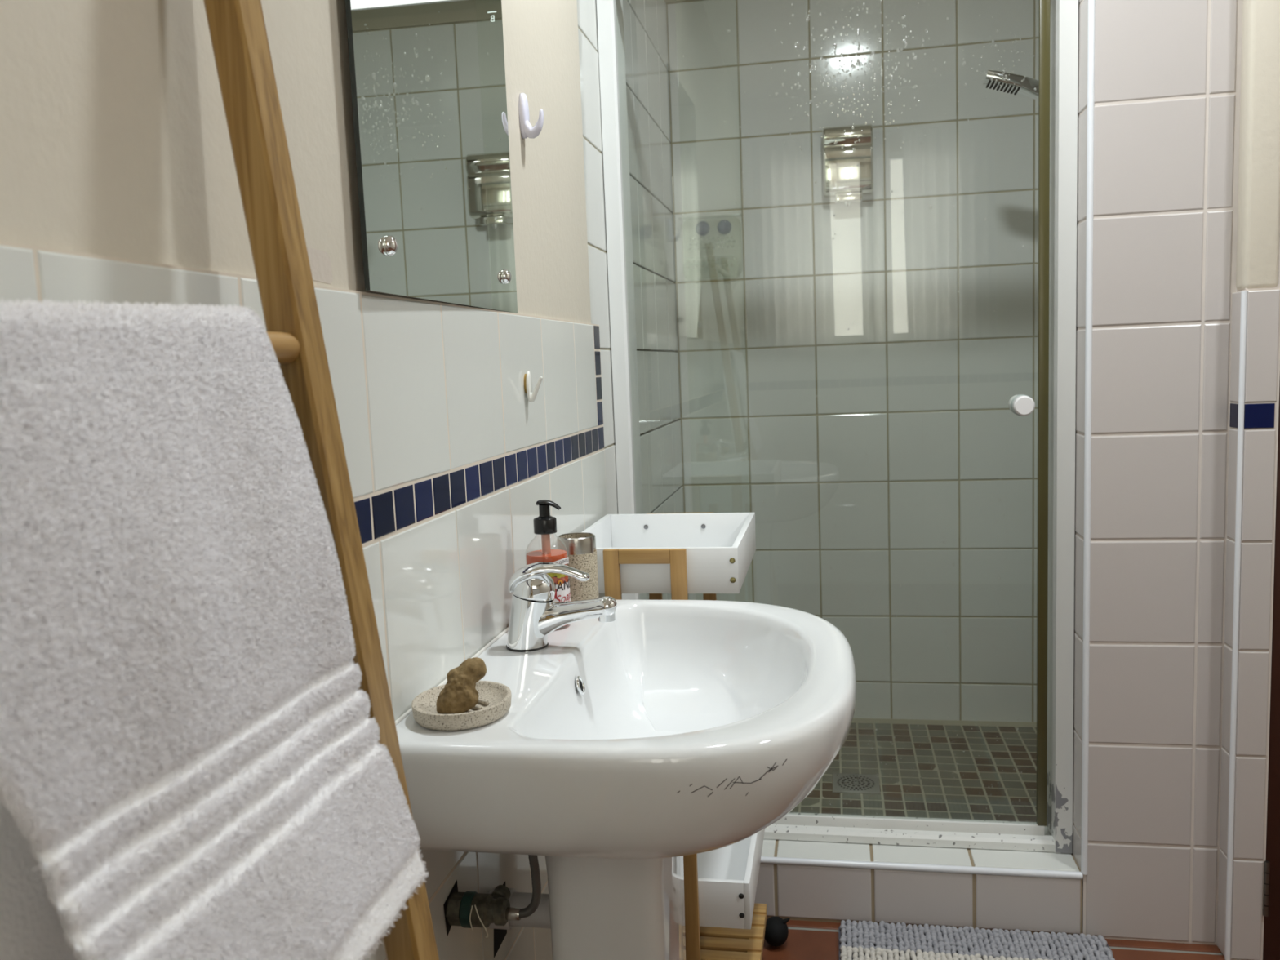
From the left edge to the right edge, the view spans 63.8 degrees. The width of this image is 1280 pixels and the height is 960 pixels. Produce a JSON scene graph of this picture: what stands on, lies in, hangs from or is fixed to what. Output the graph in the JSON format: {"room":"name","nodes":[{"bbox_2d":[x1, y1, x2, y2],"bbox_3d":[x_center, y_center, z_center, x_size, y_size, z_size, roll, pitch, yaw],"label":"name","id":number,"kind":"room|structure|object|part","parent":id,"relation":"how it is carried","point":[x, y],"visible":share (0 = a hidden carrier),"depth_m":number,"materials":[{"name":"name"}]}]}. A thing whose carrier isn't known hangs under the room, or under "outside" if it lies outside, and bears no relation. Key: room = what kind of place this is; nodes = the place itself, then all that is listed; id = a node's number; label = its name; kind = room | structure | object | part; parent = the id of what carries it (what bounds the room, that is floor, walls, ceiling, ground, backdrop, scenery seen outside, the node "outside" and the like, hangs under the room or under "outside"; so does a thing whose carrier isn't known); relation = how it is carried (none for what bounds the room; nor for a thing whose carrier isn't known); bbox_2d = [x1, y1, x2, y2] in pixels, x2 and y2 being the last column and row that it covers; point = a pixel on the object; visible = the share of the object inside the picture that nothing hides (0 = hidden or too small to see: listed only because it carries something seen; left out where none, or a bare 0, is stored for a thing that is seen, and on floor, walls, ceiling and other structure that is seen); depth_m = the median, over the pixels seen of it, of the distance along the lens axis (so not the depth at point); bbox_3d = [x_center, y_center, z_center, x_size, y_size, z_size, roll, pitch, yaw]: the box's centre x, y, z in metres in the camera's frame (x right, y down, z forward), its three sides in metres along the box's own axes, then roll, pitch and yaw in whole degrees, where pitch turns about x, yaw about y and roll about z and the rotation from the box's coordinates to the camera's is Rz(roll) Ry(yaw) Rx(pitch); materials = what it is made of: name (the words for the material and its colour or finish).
{"room":"bathroom","nodes":[
{"label":"bathroom","id":0,"kind":"room"},
{"bbox_2d":[0,0,684,959],"bbox_3d":[-0.309,-0.178,1.142,0.161,2.490,4.160,-1,6,11],"label":"wall","id":1,"kind":"structure","parent":0,"point":[119,183],"depth_m":1.08,"materials":[{"name":"white tile"}]},
{"bbox_2d":[345,0,517,313],"bbox_3d":[-0.226,-0.583,1.166,0.015,0.758,0.498,-1,6,10],"label":"wall mirror","id":2,"kind":"object","parent":1,"relation":"attached to","point":[428,77],"visible":1,"depth_m":1.14,"materials":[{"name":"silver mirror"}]},
{"bbox_2d":[445,854,541,937],"bbox_3d":[-0.159,0.430,1.151,0.109,0.143,0.062,-1,6,11],"label":"angle valve","id":3,"kind":"object","parent":1,"relation":"attached to","point":[468,909],"visible":0.81,"depth_m":1.14,"materials":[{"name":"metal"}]},
{"bbox_3d":[-0.162,0.478,1.170,0.020,0.020,0.036,-1,6,11],"label":"valve stem","id":4,"kind":"part","parent":3,"relation":"part of","materials":[{"name":"grey metal"}]},
{"bbox_2d":[487,887,550,929],"bbox_3d":[-0.141,0.531,1.272,0.097,0.048,0.048,-1,6,11],"label":"pipe","id":5,"kind":"object","parent":1,"relation":"attached to","point":[540,917],"visible":0.48,"depth_m":1.26,"materials":[{"name":"grey plastic"}]},
{"bbox_2d":[518,93,543,138],"bbox_3d":[-0.156,-0.531,1.498,0.033,0.065,0.028,-1,6,11],"label":"wall hook","id":6,"kind":"object","parent":1,"relation":"attached to","point":[526,129],"visible":1,"depth_m":1.49,"materials":[{"name":"white plastic"}]},
{"bbox_3d":[-0.168,-0.531,1.500,0.010,0.064,0.028,-1,6,11],"label":"plate","id":7,"kind":"part","parent":6,"relation":"part of","materials":[{"name":"white plastic"}]},
{"bbox_3d":[-0.156,-0.518,1.499,0.033,0.040,0.024,-1,6,11],"label":"hook arm","id":8,"kind":"part","parent":6,"relation":"part of","materials":[{"name":"white plastic"}]},
{"bbox_2d":[524,370,542,401],"bbox_3d":[-0.151,-0.134,1.476,0.026,0.045,0.021,-1,6,11],"label":"wall hook","id":9,"kind":"object","parent":1,"relation":"attached to","point":[531,396],"visible":1,"depth_m":1.47,"materials":[{"name":"white plastic"}]},
{"bbox_3d":[-0.159,-0.135,1.478,0.004,0.043,0.021,-1,6,11],"label":"plate","id":10,"kind":"part","parent":9,"relation":"part of","materials":[{"name":"white plastic"}]},
{"bbox_3d":[-0.150,-0.130,1.477,0.023,0.036,0.017,-1,6,11],"label":"hook arm","id":11,"kind":"part","parent":9,"relation":"part of","materials":[{"name":"white plastic"}]},
{"bbox_2d":[760,856,1083,879],"bbox_3d":[0.427,0.803,2.153,0.938,0.014,0.014,-1,6,11],"label":"trim","id":12,"kind":"structure","parent":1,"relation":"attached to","point":[764,860],"depth_m":2.12,"materials":[{"name":"white plastic"}]},
{"bbox_2d":[664,0,1039,722],"bbox_3d":[0.704,-0.430,3.042,1.460,2.490,0.104,-1,6,11],"label":"wall","id":13,"kind":"structure","parent":0,"point":[951,487],"depth_m":3.00,"materials":[{"name":"tile"}]},
{"bbox_2d":[678,213,742,280],"bbox_3d":[0.208,-0.680,3.018,0.183,0.184,0.065,-1,6,11],"label":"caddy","id":14,"kind":"object","parent":13,"relation":"attached to","point":[731,214],"visible":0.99,"depth_m":3.02,"materials":[{"name":"silver metal"}]},
{"bbox_2d":[822,124,873,206],"bbox_3d":[0.590,-0.888,2.918,0.139,0.222,0.078,-1,6,11],"label":"soap dispenser","id":15,"kind":"object","parent":13,"relation":"attached to","point":[851,182],"visible":0.97,"depth_m":2.88,"materials":[{"name":"silver metal"}]},
{"bbox_2d":[790,718,1036,822],"bbox_3d":[0.627,0.840,2.748,1.250,0.139,0.840,-1,6,11],"label":"floor","id":16,"kind":"structure","parent":0,"point":[938,748],"depth_m":2.72,"materials":[{"name":"beige tile"}]},
{"bbox_2d":[832,773,879,794],"bbox_3d":[0.557,0.784,2.655,0.118,0.005,0.120,-1,6,11],"label":"floor drain","id":17,"kind":"object","parent":16,"relation":"on","point":[860,785],"visible":0.98,"depth_m":2.65,"materials":[{"name":"silver metal"}]},
{"bbox_2d":[761,918,1225,959],"bbox_3d":[0.756,1.138,0.558,2.300,0.081,3.300,-1,6,11],"label":"floor","id":18,"kind":"structure","parent":0,"point":[806,940],"depth_m":2.05,"materials":[{"name":"red tile"}]},
{"bbox_2d":[203,0,439,959],"bbox_3d":[-0.224,0.338,0.512,0.221,1.600,0.550,-1,6,11],"label":"ladder","id":19,"kind":"object","parent":18,"relation":"on","point":[237,28],"visible":0.53,"depth_m":0.71,"materials":[{"name":"brown wood"}]},
{"bbox_2d":[0,297,429,959],"bbox_3d":[-0.247,0.160,0.463,0.129,0.496,0.503,-1,6,11],"label":"bath towel","id":20,"kind":"object","parent":19,"relation":"hanging from","point":[193,766],"visible":1,"depth_m":0.51,"materials":[{"name":"white fabric"}]},
{"bbox_2d":[395,599,856,959],"bbox_3d":[0.040,0.624,1.263,0.453,0.844,0.608,-1,6,11],"label":"washbasin","id":21,"kind":"object","parent":18,"relation":"on","point":[626,748],"visible":0.88,"depth_m":1.06,"materials":[{"name":"white ceramic"}]},
{"bbox_2d":[411,680,511,730],"bbox_3d":[-0.179,0.227,1.039,0.098,0.018,0.110,-1,6,11],"label":"soap dish","id":22,"kind":"object","parent":21,"relation":"on","point":[494,703],"visible":0.8,"depth_m":1.01,"materials":[{"name":"stone"}]},
{"bbox_2d":[435,657,486,714],"bbox_3d":[-0.176,0.205,1.020,0.050,0.055,0.033,-6,7,-28],"label":"ginger root","id":23,"kind":"object","parent":22,"relation":"in","point":[460,695],"visible":0.98,"depth_m":1.01,"materials":[{"name":"brown food"}]},
{"bbox_2d":[524,499,570,629],"bbox_3d":[-0.124,0.111,1.372,0.058,0.170,0.058,-1,6,11],"label":"soap bottle","id":24,"kind":"object","parent":21,"relation":"on","point":[544,525],"visible":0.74,"depth_m":1.36,"materials":[{"name":"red plastic"}]},
{"bbox_3d":[-0.127,0.041,1.365,0.014,0.017,0.014,-1,6,11],"label":"pump stem","id":25,"kind":"part","parent":24,"relation":"part of","materials":[{"name":"black plastic"}]},
{"bbox_2d":[506,561,617,652],"bbox_3d":[-0.099,0.156,1.271,0.143,0.109,0.053,-1,6,11],"label":"mixer tap","id":26,"kind":"object","parent":21,"relation":"on","point":[534,613],"visible":1,"depth_m":1.26,"materials":[{"name":"silver metal"}]},
{"bbox_3d":[-0.112,0.120,1.269,0.103,0.036,0.044,-1,6,11],"label":"lever handle","id":27,"kind":"part","parent":26,"relation":"part of","materials":[{"name":"silver metal"}]},
{"bbox_3d":[-0.089,0.173,1.271,0.125,0.060,0.040,-1,6,11],"label":"spout","id":28,"kind":"part","parent":26,"relation":"part of","materials":[{"name":"silver metal"}]},
{"bbox_2d":[556,532,599,600],"bbox_3d":[-0.089,0.131,1.471,0.057,0.106,0.057,-1,6,11],"label":"tumbler","id":29,"kind":"object","parent":21,"relation":"on","point":[581,550],"visible":0.65,"depth_m":1.45,"materials":[{"name":"stone"}]},
{"bbox_2d":[582,511,767,959],"bbox_3d":[0.067,0.529,1.822,0.282,0.906,0.500,-1,6,11],"label":"storage rack","id":30,"kind":"object","parent":18,"relation":"on","point":[678,554],"visible":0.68,"depth_m":1.62,"materials":[{"name":"white plastic"}]},
{"bbox_3d":[-0.089,0.121,1.772,0.010,0.070,0.360,-1,6,11],"label":"bin panel","id":31,"kind":"part","parent":30,"relation":"part of","materials":[{"name":"white plastic"}]},
{"bbox_3d":[-0.026,0.546,1.620,0.024,0.885,0.012,-1,6,11],"label":"bamboo post","id":32,"kind":"part","parent":30,"relation":"part of","materials":[{"name":"brown wood"}]},
{"bbox_3d":[0.041,0.502,1.984,0.024,0.885,0.012,-1,6,11],"label":"bamboo post","id":33,"kind":"part","parent":30,"relation":"part of","materials":[{"name":"wood"}]},
{"bbox_3d":[0.016,0.138,1.575,0.270,0.070,0.010,-1,6,11],"label":"bin panel","id":34,"kind":"part","parent":30,"relation":"part of","materials":[{"name":"white plastic"}]},
{"bbox_3d":[0.075,0.098,1.918,0.260,0.070,0.010,-1,6,11],"label":"bin panel","id":35,"kind":"part","parent":30,"relation":"part of","materials":[{"name":"white plastic"}]},
{"bbox_3d":[0.075,0.544,1.601,0.024,0.885,0.012,-1,6,11],"label":"bamboo post","id":36,"kind":"part","parent":30,"relation":"part of","materials":[{"name":"brown wood"}]},
{"bbox_3d":[0.142,0.500,1.965,0.024,0.885,0.012,-1,6,11],"label":"bamboo post","id":37,"kind":"part","parent":30,"relation":"part of","materials":[{"name":"wood"}]},
{"bbox_3d":[0.034,0.667,1.635,0.263,0.076,0.010,-1,6,11],"label":"bin panel","id":38,"kind":"part","parent":30,"relation":"part of","materials":[{"name":"white plastic"}]},
{"bbox_3d":[0.176,0.115,1.727,0.010,0.070,0.350,-1,6,11],"label":"bin panel","id":39,"kind":"part","parent":30,"relation":"part of","materials":[{"name":"white plastic"}]},
{"bbox_3d":[0.209,0.638,1.829,0.010,0.076,0.460,-1,6,11],"label":"bin panel","id":40,"kind":"part","parent":30,"relation":"part of","materials":[{"name":"white plastic"}]},
{"bbox_2d":[760,908,767,959],"bbox_3d":[0.197,0.875,1.811,0.026,0.014,0.445,-1,6,11],"label":"slatted shelf","id":41,"kind":"object","parent":30,"relation":"attached to","point":[763,911],"depth_m":1.95,"materials":[{"name":"brown wood"}]},
{"bbox_2d":[764,915,790,946],"bbox_3d":[0.278,0.915,2.093,0.056,0.055,0.064,-1,6,11],"label":"door stop","id":42,"kind":"object","parent":18,"relation":"on","point":[776,931],"visible":0.91,"depth_m":2.07,"materials":[{"name":"black rubber"}]},
{"bbox_2d":[754,825,1082,935],"bbox_3d":[0.449,0.852,2.264,0.938,0.136,0.223,-1,6,11],"label":"kerb","id":43,"kind":"object","parent":18,"relation":"on","point":[1033,904],"visible":0.47,"depth_m":2.14,"materials":[{"name":"white tile"}]},
{"bbox_2d":[596,0,1078,853],"bbox_3d":[0.415,-0.143,2.185,0.934,1.858,0.130,-1,6,11],"label":"screen","id":44,"kind":"object","parent":43,"relation":"on","point":[1058,23],"visible":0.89,"depth_m":2.12,"materials":[{"name":"white metal"}]},
{"bbox_3d":[0.106,-0.139,2.205,0.253,1.821,0.004,-1,6,11],"label":"glass panel","id":45,"kind":"part","parent":44,"relation":"part of","materials":[{"name":"clear glass"}]},
{"bbox_3d":[0.494,0.749,2.253,0.739,0.024,0.019,-1,6,11],"label":"rail","id":46,"kind":"part","parent":44,"relation":"part of","materials":[{"name":"white metal"}]},
{"bbox_3d":[0.432,0.773,2.247,0.890,0.023,0.030,-1,6,11],"label":"threshold rail","id":47,"kind":"part","parent":44,"relation":"part of","materials":[{"name":"white metal"}]},
{"bbox_3d":[0.778,-0.154,2.108,0.040,0.040,0.030,-1,6,11],"label":"knob","id":48,"kind":"part","parent":44,"relation":"part of","materials":[{"name":"white plastic"}]},
{"bbox_3d":[0.771,-0.150,2.070,0.040,0.040,0.036,-1,6,11],"label":"knob","id":49,"kind":"part","parent":44,"relation":"part of","materials":[{"name":"white plastic"}]},
{"bbox_2d":[838,919,1115,959],"bbox_3d":[0.639,0.938,1.927,0.523,0.023,0.376,-1,6,11],"label":"bath mat","id":50,"kind":"object","parent":18,"relation":"on","point":[863,940],"visible":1,"depth_m":2.04,"materials":[{"name":"grey fabric"}]},
{"bbox_2d":[1072,0,1242,945],"bbox_3d":[1.052,-0.328,1.999,0.395,2.490,0.206,-1,6,11],"label":"wall pier","id":51,"kind":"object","parent":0,"point":[1166,108],"visible":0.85,"depth_m":1.95,"materials":[{"name":"tile"}]},
{"bbox_2d":[1080,0,1095,875],"bbox_3d":[0.850,-0.249,1.948,0.012,2.090,0.012,-1,6,11],"label":"trim","id":52,"kind":"structure","parent":51,"relation":"attached to","point":[1091,3],"depth_m":1.96,"materials":[{"name":"white plastic"}]},
{"bbox_2d":[1217,0,1279,959],"bbox_3d":[1.114,-0.315,1.862,0.066,2.490,0.055,-1,6,11],"label":"wall","id":53,"kind":"structure","parent":0,"point":[1258,236],"depth_m":1.88,"materials":[{"name":"tile"}]},
{"bbox_2d":[1224,290,1247,959],"bbox_3d":[1.107,0.293,1.912,0.010,1.272,0.010,-1,6,11],"label":"trim","id":54,"kind":"structure","parent":53,"relation":"attached to","point":[1243,293],"depth_m":1.90,"materials":[{"name":"white plastic"}]},
{"bbox_3d":[1.228,-0.392,2.511,0.136,2.490,0.880,-1,6,11],"label":"wall","id":55,"kind":"structure","parent":0,"visible":0},
{"bbox_2d":[982,70,1038,100],"bbox_3d":[0.976,-0.869,2.409,0.328,0.193,0.067,-1,6,11],"label":"shower","id":56,"kind":"object","parent":55,"relation":"attached to","point":[1029,84],"visible":0.38,"depth_m":2.39,"materials":[{"name":"silver metal"}]},
{"bbox_3d":[1.363,-0.155,0.343,0.978,2.490,3.200,-1,6,11],"label":"wall","id":57,"kind":"structure","parent":0,"visible":0},
{"bbox_2d":[1262,379,1279,959],"bbox_3d":[1.581,-0.131,1.803,0.871,2.100,0.074,-1,6,11],"label":"door","id":58,"kind":"structure","parent":57,"relation":"in","point":[1271,904],"depth_m":1.93,"materials":[{"name":"red wood"}]}
]}

